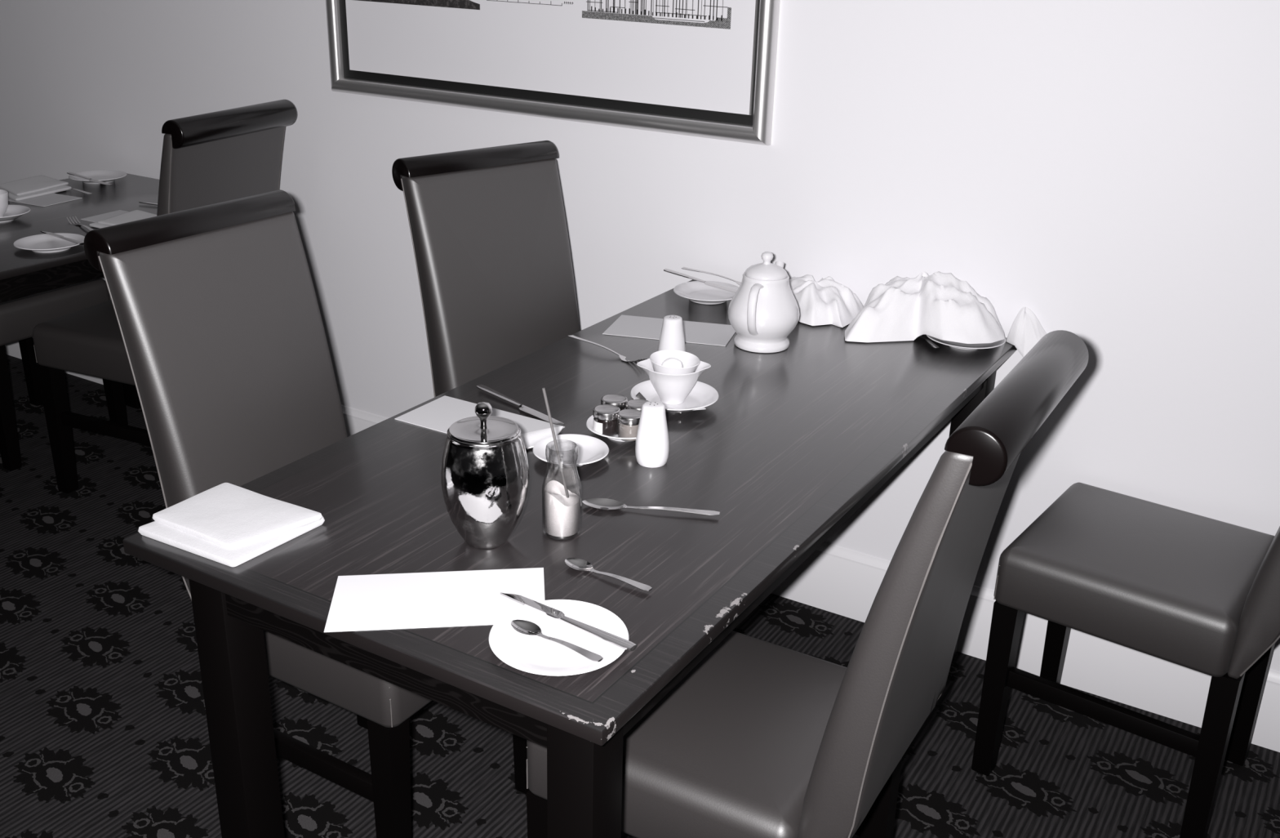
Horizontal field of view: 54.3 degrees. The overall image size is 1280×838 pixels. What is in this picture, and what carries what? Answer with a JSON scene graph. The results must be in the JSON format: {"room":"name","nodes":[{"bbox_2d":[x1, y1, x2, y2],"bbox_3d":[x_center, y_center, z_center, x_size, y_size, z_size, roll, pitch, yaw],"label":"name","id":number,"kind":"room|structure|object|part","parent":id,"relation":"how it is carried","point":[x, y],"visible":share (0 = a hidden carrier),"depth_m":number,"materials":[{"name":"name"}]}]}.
{"room":"restaurant dining room","nodes":[
{"label":"restaurant dining room","id":0,"kind":"room"},
{"bbox_2d":[0,0,1279,671],"bbox_3d":[-1.319,-1.368,3.568,14.700,2.900,0.120,14,25,28],"label":"wall","id":1,"kind":"structure","parent":0,"point":[1108,171],"depth_m":2.61,"materials":[{"name":"white paint"}]},
{"bbox_2d":[325,0,780,145],"bbox_3d":[-0.261,-1.163,2.863,1.293,0.920,0.032,14,25,28],"label":"framed picture","id":2,"kind":"object","parent":1,"relation":"attached to","point":[705,68],"visible":1,"depth_m":2.92,"materials":[{"name":"silver metal"}]},
{"bbox_2d":[4,340,1279,751],"bbox_3d":[-1.388,-0.084,4.029,14.500,0.172,0.016,14,25,28],"label":"baseboard","id":3,"kind":"structure","parent":1,"relation":"attached to","point":[835,579],"depth_m":2.75,"materials":[{"name":"white paint"}]},
{"bbox_2d":[0,354,1279,837],"bbox_3d":[-3.595,1.351,0.701,14.700,0.080,8.700,14,25,28],"label":"floor","id":4,"kind":"structure","parent":0,"point":[104,729],"depth_m":2.55,"materials":[{"name":"carpet"}]},
{"bbox_2d":[0,277,128,471],"bbox_3d":[-1.968,-0.473,3.741,0.610,1.080,0.409,14,25,28],"label":"dining chair","id":5,"kind":"object","parent":4,"relation":"on","point":[19,317],"visible":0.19,"depth_m":3.64,"materials":[{"name":"grey leather"}]},
{"bbox_3d":[-1.836,-0.034,3.600,0.046,0.380,0.046,14,25,28],"label":"leg","id":6,"kind":"part","parent":5,"relation":"part of","materials":[{"name":"black wood"}]},
{"bbox_3d":[-1.985,-0.225,4.060,0.046,0.380,0.044,14,25,28],"label":"leg","id":7,"kind":"part","parent":5,"relation":"part of","materials":[{"name":"black wood"}]},
{"bbox_3d":[-1.887,-0.363,3.731,0.416,0.133,0.409,14,25,28],"label":"seat","id":8,"kind":"part","parent":5,"relation":"part of","materials":[{"name":"grey leather"}]},
{"bbox_3d":[-1.649,-0.145,3.887,0.046,0.380,0.046,14,25,28],"label":"leg","id":9,"kind":"part","parent":5,"relation":"part of","materials":[{"name":"black wood"}]},
{"bbox_2d":[0,173,159,408],"bbox_3d":[-1.758,-0.102,3.271,0.778,0.760,1.588,14,25,28],"label":"dining table","id":10,"kind":"object","parent":4,"relation":"on","point":[24,273],"visible":0.18,"depth_m":3.25,"materials":[{"name":"brown wood"}]},
{"bbox_2d":[0,204,31,222],"bbox_3d":[-1.701,-0.540,3.312,0.155,0.023,0.155,14,25,28],"label":"saucer","id":11,"kind":"object","parent":10,"relation":"on","point":[13,211],"visible":0.94,"depth_m":3.35,"materials":[{"name":"grey ceramic"}]},
{"bbox_2d":[0,189,8,217],"bbox_3d":[-1.719,-0.569,3.309,0.087,0.063,0.099,-7,24,-20],"label":"coffee cup","id":12,"kind":"object","parent":11,"relation":"on","point":[3,193],"visible":0.99,"depth_m":3.30,"materials":[{"name":"grey ceramic"}]},
{"bbox_2d":[8,193,82,206],"bbox_3d":[-1.743,-0.634,3.568,0.262,0.001,0.132,12,24,23],"label":"placemat","id":13,"kind":"object","parent":10,"relation":"on","point":[52,198],"visible":0.64,"depth_m":3.53,"materials":[{"name":"grey paper"}]},
{"bbox_2d":[0,175,71,200],"bbox_3d":[-1.779,-0.677,3.644,0.208,0.017,0.235,14,25,28],"label":"folded napkin","id":14,"kind":"object","parent":13,"relation":"on","point":[38,185],"visible":0.99,"depth_m":3.62,"materials":[{"name":"grey fabric"}]},
{"bbox_2d":[69,187,92,194],"bbox_3d":[-1.661,-0.670,3.650,0.190,0.014,0.026,17,27,33],"label":"fork","id":15,"kind":"object","parent":14,"relation":"on","point":[79,190],"visible":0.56,"depth_m":3.62,"materials":[{"name":"silver metal"}]},
{"bbox_2d":[13,232,84,252],"bbox_3d":[-1.444,-0.427,3.059,0.164,0.018,0.164,14,25,28],"label":"plate","id":16,"kind":"object","parent":10,"relation":"on","point":[44,242],"visible":0.95,"depth_m":3.07,"materials":[{"name":"grey ceramic"}]},
{"bbox_2d":[40,231,83,244],"bbox_3d":[-1.423,-0.448,3.076,0.205,0.005,0.020,18,27,37],"label":"table knife","id":17,"kind":"object","parent":16,"relation":"on","point":[77,242],"visible":0.98,"depth_m":3.06,"materials":[{"name":"silver metal"}]},
{"bbox_3d":[-1.462,-0.460,3.109,0.098,0.003,0.017,18,27,37],"label":"blade","id":18,"kind":"part","parent":17,"relation":"part of","materials":[{"name":"silver metal"}]},
{"bbox_3d":[-1.387,-0.435,3.045,0.107,0.005,0.015,18,27,37],"label":"handle","id":19,"kind":"part","parent":17,"relation":"part of","materials":[{"name":"silver metal"}]},
{"bbox_2d":[66,216,93,231],"bbox_3d":[-1.442,-0.498,3.243,0.026,0.014,0.215,-16,28,-37],"label":"fork","id":20,"kind":"object","parent":10,"relation":"on","point":[78,221],"visible":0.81,"depth_m":3.30,"materials":[{"name":"silver metal"}]},
{"bbox_3d":[-1.422,-0.489,3.220,0.014,0.007,0.150,-16,28,-37],"label":"handle","id":21,"kind":"part","parent":20,"relation":"part of","materials":[{"name":"silver metal"}]},
{"bbox_2d":[68,169,126,183],"bbox_3d":[-1.646,-0.732,3.792,0.164,0.018,0.164,14,25,28],"label":"plate","id":22,"kind":"object","parent":10,"relation":"on","point":[104,175],"visible":0.93,"depth_m":3.82,"materials":[{"name":"grey ceramic"}]},
{"bbox_2d":[66,172,112,185],"bbox_3d":[-1.641,-0.715,3.716,0.225,0.005,0.019,18,27,33],"label":"table knife","id":23,"kind":"object","parent":22,"relation":"on","point":[69,173],"visible":1,"depth_m":3.71,"materials":[{"name":"silver metal"}]},
{"bbox_3d":[-1.683,-0.729,3.747,0.117,0.005,0.015,18,27,33],"label":"handle","id":24,"kind":"part","parent":23,"relation":"part of","materials":[{"name":"silver metal"}]},
{"bbox_3d":[-1.595,-0.698,3.684,0.108,0.003,0.017,18,27,33],"label":"blade","id":25,"kind":"part","parent":23,"relation":"part of","materials":[{"name":"silver metal"}]},
{"bbox_2d":[80,209,128,222],"bbox_3d":[-1.352,-0.528,3.334,0.264,0.001,0.130,13,25,26],"label":"placemat","id":26,"kind":"object","parent":10,"relation":"on","point":[97,218],"visible":0.2,"depth_m":3.37,"materials":[{"name":"grey paper"}]},
{"bbox_2d":[88,209,156,228],"bbox_3d":[-1.345,-0.525,3.302,0.159,0.015,0.175,14,25,28],"label":"folded napkin","id":27,"kind":"object","parent":26,"relation":"on","point":[136,215],"visible":0.56,"depth_m":3.29,"materials":[{"name":"grey fabric"}]},
{"bbox_3d":[-1.657,-0.391,4.012,0.064,0.739,0.064,14,25,28],"label":"leg","id":28,"kind":"part","parent":10,"relation":"part of","materials":[{"name":"black wood"}]},
{"bbox_2d":[138,201,157,205],"bbox_3d":[-1.321,-0.597,3.492,0.200,0.005,0.018,11,24,23],"label":"table knife","id":29,"kind":"object","parent":10,"relation":"on","point":[151,203],"visible":0.19,"depth_m":3.51,"materials":[{"name":"silver metal"}]},
{"bbox_2d":[32,99,297,493],"bbox_3d":[-1.276,-0.317,3.404,0.610,1.080,0.438,11,24,22],"label":"dining chair","id":30,"kind":"object","parent":4,"relation":"on","point":[212,157],"visible":0.38,"depth_m":3.26,"materials":[{"name":"grey leather"}]},
{"bbox_3d":[-1.614,0.024,3.474,0.046,0.380,0.049,11,24,22],"label":"leg","id":31,"kind":"part","parent":30,"relation":"part of","materials":[{"name":"black wood"}]},
{"bbox_3d":[-1.367,-0.245,3.476,0.416,0.133,0.438,11,24,22],"label":"seat","id":32,"kind":"part","parent":30,"relation":"part of","materials":[{"name":"grey leather"}]},
{"bbox_3d":[-1.100,-0.444,3.269,0.167,0.672,0.416,11,24,22],"label":"backrest","id":33,"kind":"part","parent":30,"relation":"part of","materials":[{"name":"grey leather"}]},
{"bbox_3d":[-1.015,-0.738,3.112,0.067,0.067,0.420,11,24,22],"label":"rail","id":34,"kind":"part","parent":30,"relation":"part of","materials":[{"name":"black wood"}]},
{"bbox_2d":[83,189,528,837],"bbox_3d":[-0.531,0.205,2.174,0.610,1.080,0.409,14,25,29],"label":"dining chair","id":35,"kind":"object","parent":4,"relation":"on","point":[215,305],"visible":0.41,"depth_m":2.07,"materials":[{"name":"grey leather"}]},
{"bbox_3d":[-0.749,-0.323,2.112,0.067,0.067,0.393,14,25,29],"label":"rail","id":36,"kind":"part","parent":35,"relation":"part of","materials":[{"name":"black wood"}]},
{"bbox_3d":[-0.687,0.004,2.198,0.167,0.672,0.389,14,25,29],"label":"backrest","id":37,"kind":"part","parent":35,"relation":"part of","materials":[{"name":"grey leather"}]},
{"bbox_3d":[-0.450,0.315,2.163,0.416,0.133,0.409,14,25,29],"label":"seat","id":38,"kind":"part","parent":35,"relation":"part of","materials":[{"name":"grey leather"}]},
{"bbox_3d":[-0.547,0.453,2.493,0.046,0.380,0.044,14,25,29],"label":"leg","id":39,"kind":"part","parent":35,"relation":"part of","materials":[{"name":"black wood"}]},
{"bbox_3d":[-0.400,0.645,2.032,0.046,0.380,0.046,14,25,29],"label":"leg","id":40,"kind":"part","parent":35,"relation":"part of","materials":[{"name":"black wood"}]},
{"bbox_3d":[-0.212,0.534,2.318,0.046,0.380,0.046,14,25,29],"label":"leg","id":41,"kind":"part","parent":35,"relation":"part of","materials":[{"name":"black wood"}]},
{"bbox_2d":[391,140,579,396],"bbox_3d":[-0.178,0.002,2.696,0.409,1.080,0.610,-18,29,-39],"label":"dining chair","id":42,"kind":"object","parent":4,"relation":"on","point":[488,228],"visible":0.34,"depth_m":2.67,"materials":[{"name":"grey leather"}]},
{"bbox_3d":[-0.349,-0.547,2.689,0.393,0.067,0.067,-18,29,-39],"label":"rail","id":43,"kind":"part","parent":42,"relation":"part of","materials":[{"name":"black wood"}]},
{"bbox_2d":[123,279,1017,837],"bbox_3d":[0.033,0.351,2.279,0.773,0.760,1.588,14,25,28],"label":"dining table","id":44,"kind":"object","parent":4,"relation":"on","point":[794,440],"visible":0.64,"depth_m":1.77,"materials":[{"name":"brown wood"}]},
{"bbox_2d":[137,482,324,566],"bbox_3d":[-0.559,0.141,1.716,0.194,0.022,0.167,14,25,28],"label":"folded napkin","id":45,"kind":"object","parent":44,"relation":"on","point":[227,523],"visible":1,"depth_m":1.70,"materials":[{"name":"grey fabric"}]},
{"bbox_3d":[-0.575,0.531,1.826,0.064,0.739,0.064,14,25,28],"label":"leg","id":46,"kind":"part","parent":44,"relation":"part of","materials":[{"name":"black wood"}]},
{"bbox_2d":[324,567,544,631],"bbox_3d":[-0.251,0.224,1.562,0.268,0.001,0.134,-1,22,-7],"label":"placemat","id":47,"kind":"object","parent":44,"relation":"on","point":[371,602],"visible":0.91,"depth_m":1.56,"materials":[{"name":"grey paper"}]},
{"bbox_2d":[394,395,564,449],"bbox_3d":[-0.268,0.007,2.093,0.259,0.001,0.134,14,25,28],"label":"placemat","id":48,"kind":"object","parent":44,"relation":"on","point":[439,414],"visible":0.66,"depth_m":2.12,"materials":[{"name":"grey paper"}]},
{"bbox_2d":[520,426,563,448],"bbox_3d":[-0.163,0.032,2.029,0.108,0.005,0.058,-10,25,-25],"label":"paper napkin","id":49,"kind":"object","parent":48,"relation":"on","point":[530,439],"visible":0.42,"depth_m":2.04,"materials":[{"name":"white paper"}]},
{"bbox_2d":[440,401,528,548],"bbox_3d":[-0.208,0.072,1.673,0.118,0.202,0.118,14,25,28],"label":"metal pot","id":50,"kind":"object","parent":44,"relation":"on","point":[485,467],"visible":1,"depth_m":1.63,"materials":[{"name":"silver metal"}]},
{"bbox_3d":[-0.205,-0.007,1.640,0.023,0.032,0.023,14,25,28],"label":"knob","id":51,"kind":"part","parent":50,"relation":"part of","materials":[{"name":"silver metal"}]},
{"bbox_3d":[-0.206,0.012,1.648,0.094,0.012,0.094,14,25,28],"label":"lid","id":52,"kind":"part","parent":50,"relation":"part of","materials":[{"name":"silver metal"}]},
{"bbox_2d":[476,384,564,424],"bbox_3d":[-0.211,-0.025,2.162,0.018,0.005,0.232,-18,29,-39],"label":"table knife","id":53,"kind":"object","parent":44,"relation":"on","point":[484,388],"visible":0.99,"depth_m":2.16,"materials":[{"name":"silver metal"}]},
{"bbox_3d":[-0.248,-0.041,2.201,0.015,0.005,0.121,-19,30,-40],"label":"handle","id":54,"kind":"part","parent":53,"relation":"part of","materials":[{"name":"silver metal"}]},
{"bbox_3d":[-0.171,-0.006,2.122,0.017,0.002,0.111,-19,30,-40],"label":"blade","id":55,"kind":"part","parent":53,"relation":"part of","materials":[{"name":"silver metal"}]},
{"bbox_2d":[488,599,629,675],"bbox_3d":[-0.095,0.260,1.465,0.164,0.016,0.164,14,25,28],"label":"plate","id":56,"kind":"object","parent":44,"relation":"on","point":[535,654],"visible":0.8,"depth_m":1.47,"materials":[{"name":"grey ceramic"}]},
{"bbox_2d":[511,619,603,661],"bbox_3d":[-0.098,0.258,1.446,0.137,0.009,0.026,16,27,35],"label":"spoon","id":57,"kind":"object","parent":56,"relation":"on","point":[522,626],"visible":1,"depth_m":1.46,"materials":[{"name":"silver metal"}]},
{"bbox_2d":[511,619,542,636],"bbox_3d":[-0.134,0.249,1.472,0.047,0.007,0.026,18,27,35],"label":"bowl","id":58,"kind":"object","parent":57,"relation":"on","point":[522,626],"depth_m":1.48,"materials":[{"name":"grey metal"}]},
{"bbox_3d":[-0.082,0.262,1.433,0.094,0.006,0.013,16,26,35],"label":"handle","id":59,"kind":"part","parent":57,"relation":"part of","materials":[{"name":"silver metal"}]},
{"bbox_2d":[500,592,636,650],"bbox_3d":[-0.088,0.237,1.490,0.208,0.005,0.020,17,27,35],"label":"table knife","id":60,"kind":"object","parent":56,"relation":"on","point":[620,642],"visible":1,"depth_m":1.48,"materials":[{"name":"silver metal"}]},
{"bbox_3d":[-0.130,0.226,1.523,0.100,0.003,0.017,17,27,35],"label":"blade","id":61,"kind":"part","parent":60,"relation":"part of","materials":[{"name":"silver metal"}]},
{"bbox_3d":[-0.050,0.250,1.460,0.108,0.005,0.015,17,26,35],"label":"handle","id":62,"kind":"part","parent":60,"relation":"part of","materials":[{"name":"silver metal"}]},
{"bbox_2d":[542,439,582,540],"bbox_3d":[-0.107,0.097,1.711,0.054,0.132,0.054,14,25,28],"label":"glass bottle","id":63,"kind":"object","parent":44,"relation":"on","point":[561,514],"visible":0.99,"depth_m":1.71,"materials":[{"name":"clear glass"}]},
{"bbox_2d":[542,387,568,497],"bbox_3d":[-0.113,0.038,1.686,0.039,0.171,0.004,2,22,1],"label":"stick","id":64,"kind":"object","parent":63,"relation":"in","point":[543,388],"visible":1,"depth_m":1.68,"materials":[{"name":"grey wood"}]},
{"bbox_2d":[533,433,608,466],"bbox_3d":[-0.109,0.055,1.966,0.120,0.018,0.120,14,25,28],"label":"plate","id":65,"kind":"object","parent":44,"relation":"on","point":[591,449],"visible":0.9,"depth_m":1.98,"materials":[{"name":"grey ceramic"}]},
{"bbox_3d":[-0.070,0.658,1.546,0.064,0.739,0.064,14,25,28],"label":"leg","id":66,"kind":"part","parent":44,"relation":"part of","materials":[{"name":"black wood"}]},
{"bbox_2d":[567,334,647,362],"bbox_3d":[-0.069,-0.136,2.447,0.205,0.017,0.026,21,29,39],"label":"fork","id":67,"kind":"object","parent":44,"relation":"on","point":[622,357],"visible":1,"depth_m":2.44,"materials":[{"name":"silver metal"}]},
{"bbox_3d":[-0.090,-0.146,2.468,0.144,0.007,0.014,22,22,40],"label":"handle","id":68,"kind":"part","parent":67,"relation":"part of","materials":[{"name":"silver metal"}]},
{"bbox_2d":[564,557,652,591],"bbox_3d":[-0.043,0.203,1.616,0.134,0.009,0.027,15,26,31],"label":"spoon","id":69,"kind":"object","parent":44,"relation":"on","point":[579,564],"visible":1,"depth_m":1.63,"materials":[{"name":"silver metal"}]},
{"bbox_2d":[564,557,594,572],"bbox_3d":[-0.079,0.194,1.639,0.046,0.008,0.027,15,26,31],"label":"bowl","id":70,"kind":"object","parent":69,"relation":"on","point":[579,564],"depth_m":1.64,"materials":[{"name":"grey metal"}]},
{"bbox_3d":[-0.025,0.207,1.605,0.092,0.006,0.013,15,26,31],"label":"handle","id":71,"kind":"part","parent":69,"relation":"part of","materials":[{"name":"silver metal"}]},
{"bbox_2d":[586,415,635,441],"bbox_3d":[-0.025,0.015,2.067,0.128,0.019,0.128,14,25,28],"label":"plate","id":72,"kind":"object","parent":44,"relation":"on","point":[589,423],"visible":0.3,"depth_m":2.04,"materials":[{"name":"grey ceramic"}]},
{"bbox_2d":[592,404,620,435],"bbox_3d":[-0.055,0.003,2.046,0.045,0.042,0.045,2,22,1],"label":"jam jar","id":73,"kind":"object","parent":72,"relation":"on","point":[605,415],"visible":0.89,"depth_m":2.03,"materials":[{"name":"clear glass"}]},
{"bbox_3d":[-0.054,-0.011,2.040,0.045,0.012,0.045,2,22,1],"label":"lid","id":74,"kind":"part","parent":73,"relation":"part of","materials":[{"name":"silver metal"}]},
{"bbox_2d":[600,394,627,410],"bbox_3d":[-0.043,-0.015,2.090,0.045,0.042,0.045,-10,25,-27],"label":"jam jar","id":75,"kind":"object","parent":72,"relation":"on","point":[619,400],"visible":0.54,"depth_m":2.08,"materials":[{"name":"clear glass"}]},
{"bbox_2d":[617,408,640,440],"bbox_3d":[-0.015,0.011,2.030,0.045,0.042,0.045,2,22,1],"label":"jam jar","id":76,"kind":"object","parent":72,"relation":"on","point":[628,420],"visible":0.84,"depth_m":2.02,"materials":[{"name":"clear glass"}]},
{"bbox_3d":[-0.015,-0.004,2.025,0.045,0.012,0.045,2,22,1],"label":"lid","id":77,"kind":"part","parent":76,"relation":"part of","materials":[{"name":"silver metal"}]},
{"bbox_2d":[625,399,648,410],"bbox_3d":[-0.002,-0.006,2.072,0.045,0.042,0.045,10,24,19],"label":"jam jar","id":78,"kind":"object","parent":72,"relation":"on","point":[633,403],"visible":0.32,"depth_m":2.06,"materials":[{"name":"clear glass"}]},
{"bbox_2d":[582,497,719,515],"bbox_3d":[0.015,0.131,1.800,0.200,0.011,0.036,5,22,7],"label":"spoon","id":79,"kind":"object","parent":44,"relation":"on","point":[595,503],"visible":1,"depth_m":1.80,"materials":[{"name":"silver metal"}]},
{"bbox_2d":[582,497,626,510],"bbox_3d":[-0.051,0.127,1.808,0.066,0.010,0.036,5,22,7],"label":"bowl","id":80,"kind":"object","parent":79,"relation":"on","point":[595,503],"depth_m":1.82,"materials":[{"name":"grey metal"}]},
{"bbox_3d":[0.046,0.131,1.794,0.138,0.006,0.013,5,22,7],"label":"handle","id":81,"kind":"part","parent":79,"relation":"part of","materials":[{"name":"silver metal"}]},
{"bbox_2d":[635,400,669,467],"bbox_3d":[0.020,0.022,1.948,0.054,0.098,0.054,14,25,28],"label":"shaker","id":82,"kind":"object","parent":44,"relation":"on","point":[652,441],"visible":1,"depth_m":1.93,"materials":[{"name":"grey ceramic"}]},
{"bbox_2d":[602,314,735,346],"bbox_3d":[0.066,-0.184,2.584,0.261,0.001,0.137,6,23,12],"label":"placemat","id":83,"kind":"object","parent":44,"relation":"on","point":[698,332],"visible":0.76,"depth_m":2.58,"materials":[{"name":"grey paper"}]},
{"bbox_2d":[657,315,685,351],"bbox_3d":[0.061,-0.146,2.363,0.054,0.098,0.054,14,25,28],"label":"shaker","id":84,"kind":"object","parent":44,"relation":"on","point":[672,334],"visible":0.64,"depth_m":2.34,"materials":[{"name":"grey ceramic"}]},
{"bbox_2d":[630,379,719,412],"bbox_3d":[0.060,-0.035,2.190,0.155,0.023,0.155,14,25,28],"label":"saucer","id":85,"kind":"object","parent":44,"relation":"on","point":[702,394],"visible":0.62,"depth_m":2.20,"materials":[{"name":"grey ceramic"}]},
{"bbox_2d":[632,391,645,399],"bbox_3d":[-0.001,-0.040,2.176,0.024,0.014,0.012,2,22,1],"label":"packet","id":86,"kind":"object","parent":85,"relation":"on","point":[639,395],"visible":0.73,"depth_m":2.17,"materials":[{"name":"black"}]},
{"bbox_2d":[636,349,711,404],"bbox_3d":[0.058,-0.070,2.183,0.105,0.080,0.105,-17,29,-38],"label":"sugar bowl","id":87,"kind":"object","parent":85,"relation":"on","point":[673,385],"visible":0.99,"depth_m":2.16,"materials":[{"name":"grey ceramic"}]},
{"bbox_2d":[661,357,683,368],"bbox_3d":[0.055,-0.091,2.174,0.040,0.031,0.036,14,25,28],"label":"paper ball","id":88,"kind":"object","parent":87,"relation":"in","point":[670,362],"visible":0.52,"depth_m":2.16,"materials":[{"name":"white paper"}]},
{"bbox_2d":[685,406,706,410],"bbox_3d":[0.096,-0.018,2.152,0.034,0.003,0.012,-5,23,-16],"label":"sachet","id":89,"kind":"object","parent":85,"relation":"on","point":[702,408],"visible":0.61,"depth_m":2.15,"materials":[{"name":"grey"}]},
{"bbox_2d":[673,280,738,304],"bbox_3d":[0.153,-0.279,2.794,0.156,0.020,0.156,14,25,28],"label":"plate","id":90,"kind":"object","parent":44,"relation":"on","point":[696,291],"visible":0.88,"depth_m":2.81,"materials":[{"name":"grey ceramic"}]},
{"bbox_2d":[663,268,737,292],"bbox_3d":[0.141,-0.310,2.813,0.204,0.023,0.018,15,26,31],"label":"table knife","id":91,"kind":"object","parent":90,"relation":"on","point":[711,284],"visible":0.93,"depth_m":2.81,"materials":[{"name":"silver metal"}]},
{"bbox_3d":[0.102,-0.326,2.838,0.107,0.005,0.015,20,28,27],"label":"handle","id":92,"kind":"part","parent":91,"relation":"part of","materials":[{"name":"silver metal"}]},
{"bbox_3d":[0.185,-0.292,2.789,0.098,0.003,0.017,20,28,27],"label":"blade","id":93,"kind":"part","parent":91,"relation":"part of","materials":[{"name":"silver metal"}]},
{"bbox_2d":[681,266,741,284],"bbox_3d":[0.185,-0.324,2.853,0.190,0.020,0.026,12,25,25],"label":"fork","id":94,"kind":"object","parent":90,"relation":"on","point":[684,268],"visible":0.6,"depth_m":2.86,"materials":[{"name":"silver metal"}]},
{"bbox_2d":[727,251,799,352],"bbox_3d":[0.249,-0.241,2.485,0.152,0.190,0.170,-7,24,-20],"label":"teapot","id":95,"kind":"object","parent":44,"relation":"on","point":[763,311],"visible":1,"depth_m":2.44,"materials":[{"name":"grey ceramic"}]},
{"bbox_3d":[0.223,-0.211,2.419,0.017,0.102,0.062,9,23,18],"label":"handle","id":96,"kind":"part","parent":95,"relation":"part of","materials":[{"name":"grey ceramic"}]},
{"bbox_3d":[0.249,-0.295,2.455,0.085,0.024,0.085,14,25,28],"label":"lid","id":97,"kind":"part","parent":95,"relation":"part of","materials":[{"name":"grey ceramic"}]},
{"bbox_3d":[0.249,-0.316,2.447,0.024,0.024,0.024,14,25,28],"label":"knob","id":98,"kind":"part","parent":95,"relation":"part of","materials":[{"name":"grey ceramic"}]},
{"bbox_3d":[0.279,-0.263,2.544,0.043,0.106,0.077,14,25,28],"label":"spout","id":99,"kind":"part","parent":95,"relation":"part of","materials":[{"name":"grey ceramic"}]},
{"bbox_2d":[789,274,863,327],"bbox_3d":[0.367,-0.268,2.709,0.220,0.077,0.166,16,26,31],"label":"crumpled napkin","id":100,"kind":"object","parent":44,"relation":"on","point":[824,301],"visible":0.86,"depth_m":2.66,"materials":[{"name":"white fabric"}]},
{"bbox_2d":[844,271,1004,343],"bbox_3d":[0.585,-0.225,2.548,0.313,0.131,0.220,14,25,28],"label":"crumpled napkin","id":101,"kind":"object","parent":44,"relation":"on","point":[940,305],"visible":1,"depth_m":2.54,"materials":[{"name":"white fabric"}]},
{"bbox_2d":[919,335,938,348],"bbox_3d":[0.581,-0.163,2.553,0.023,0.008,0.125,-3,23,-12],"label":"spoon","id":102,"kind":"object","parent":44,"relation":"on","point":[934,345],"visible":0.52,"depth_m":2.52,"materials":[{"name":"silver metal"}]},
{"bbox_2d":[926,334,1005,349],"bbox_3d":[0.665,-0.164,2.555,0.160,0.016,0.160,14,25,28],"label":"plate","id":103,"kind":"object","parent":44,"relation":"on","point":[959,345],"visible":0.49,"depth_m":2.52,"materials":[{"name":"grey ceramic"}]},
{"bbox_3d":[0.691,0.203,2.712,0.064,0.739,0.064,14,25,28],"label":"leg","id":104,"kind":"part","parent":44,"relation":"part of","materials":[{"name":"black wood"}]},
{"bbox_2d":[1005,306,1046,357],"bbox_3d":[0.802,-0.169,2.535,0.112,0.107,0.054,14,25,28],"label":"crumpled napkin","id":105,"kind":"object","parent":44,"relation":"on","point":[1026,331],"visible":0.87,"depth_m":2.54,"materials":[{"name":"white fabric"}]},
{"bbox_2d":[526,329,1088,837],"bbox_3d":[0.199,0.390,1.769,0.610,1.080,0.409,14,25,27],"label":"dining chair","id":106,"kind":"object","parent":4,"relation":"on","point":[760,738],"visible":0.83,"depth_m":1.62,"materials":[{"name":"grey leather"}]},
{"bbox_3d":[-0.137,0.713,1.883,0.046,0.380,0.046,14,25,27],"label":"leg","id":107,"kind":"part","parent":106,"relation":"part of","materials":[{"name":"black wood"}]},
{"bbox_3d":[0.113,0.459,1.850,0.416,0.133,0.409,14,25,27],"label":"seat","id":108,"kind":"part","parent":106,"relation":"part of","materials":[{"name":"grey leather"}]},
{"bbox_3d":[0.372,0.685,1.985,0.046,0.380,0.044,14,25,27],"label":"leg","id":109,"kind":"part","parent":106,"relation":"part of","materials":[{"name":"black wood"}]},
{"bbox_3d":[0.366,0.270,1.617,0.167,0.672,0.389,14,25,27],"label":"backrest","id":110,"kind":"part","parent":106,"relation":"part of","materials":[{"name":"grey leather"}]},
{"bbox_3d":[0.446,-0.022,1.453,0.067,0.067,0.393,14,25,27],"label":"rail","id":111,"kind":"part","parent":106,"relation":"part of","materials":[{"name":"black leather"}]},
{"bbox_2d":[971,482,1279,837],"bbox_3d":[1.027,0.210,2.267,0.610,1.080,0.409,17,27,33],"label":"dining chair","id":112,"kind":"object","parent":4,"relation":"on","point":[1193,591],"visible":1,"depth_m":2.25,"materials":[{"name":"grey leather"}]},
{"bbox_3d":[0.691,0.519,2.414,0.046,0.380,0.046,17,27,33],"label":"leg","id":113,"kind":"part","parent":112,"relation":"part of","materials":[{"name":"black wood"}]},
{"bbox_3d":[0.906,0.415,2.683,0.046,0.380,0.046,17,27,33],"label":"leg","id":114,"kind":"part","parent":112,"relation":"part of","materials":[{"name":"black wood"}]},
{"bbox_3d":[0.946,0.275,2.356,0.416,0.133,0.409,17,27,33],"label":"seat","id":115,"kind":"part","parent":112,"relation":"part of","materials":[{"name":"grey leather"}]},
{"bbox_3d":[1.007,0.610,2.212,0.046,0.380,0.044,17,27,33],"label":"leg","id":116,"kind":"part","parent":112,"relation":"part of","materials":[{"name":"black wood"}]},
{"bbox_3d":[1.208,0.513,2.463,0.046,0.380,0.044,17,27,33],"label":"leg","id":117,"kind":"part","parent":112,"relation":"part of","materials":[{"name":"black wood"}]},
{"bbox_3d":[1.182,0.096,2.098,0.167,0.672,0.389,17,27,33],"label":"backrest","id":118,"kind":"part","parent":112,"relation":"part of","materials":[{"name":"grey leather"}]}
]}

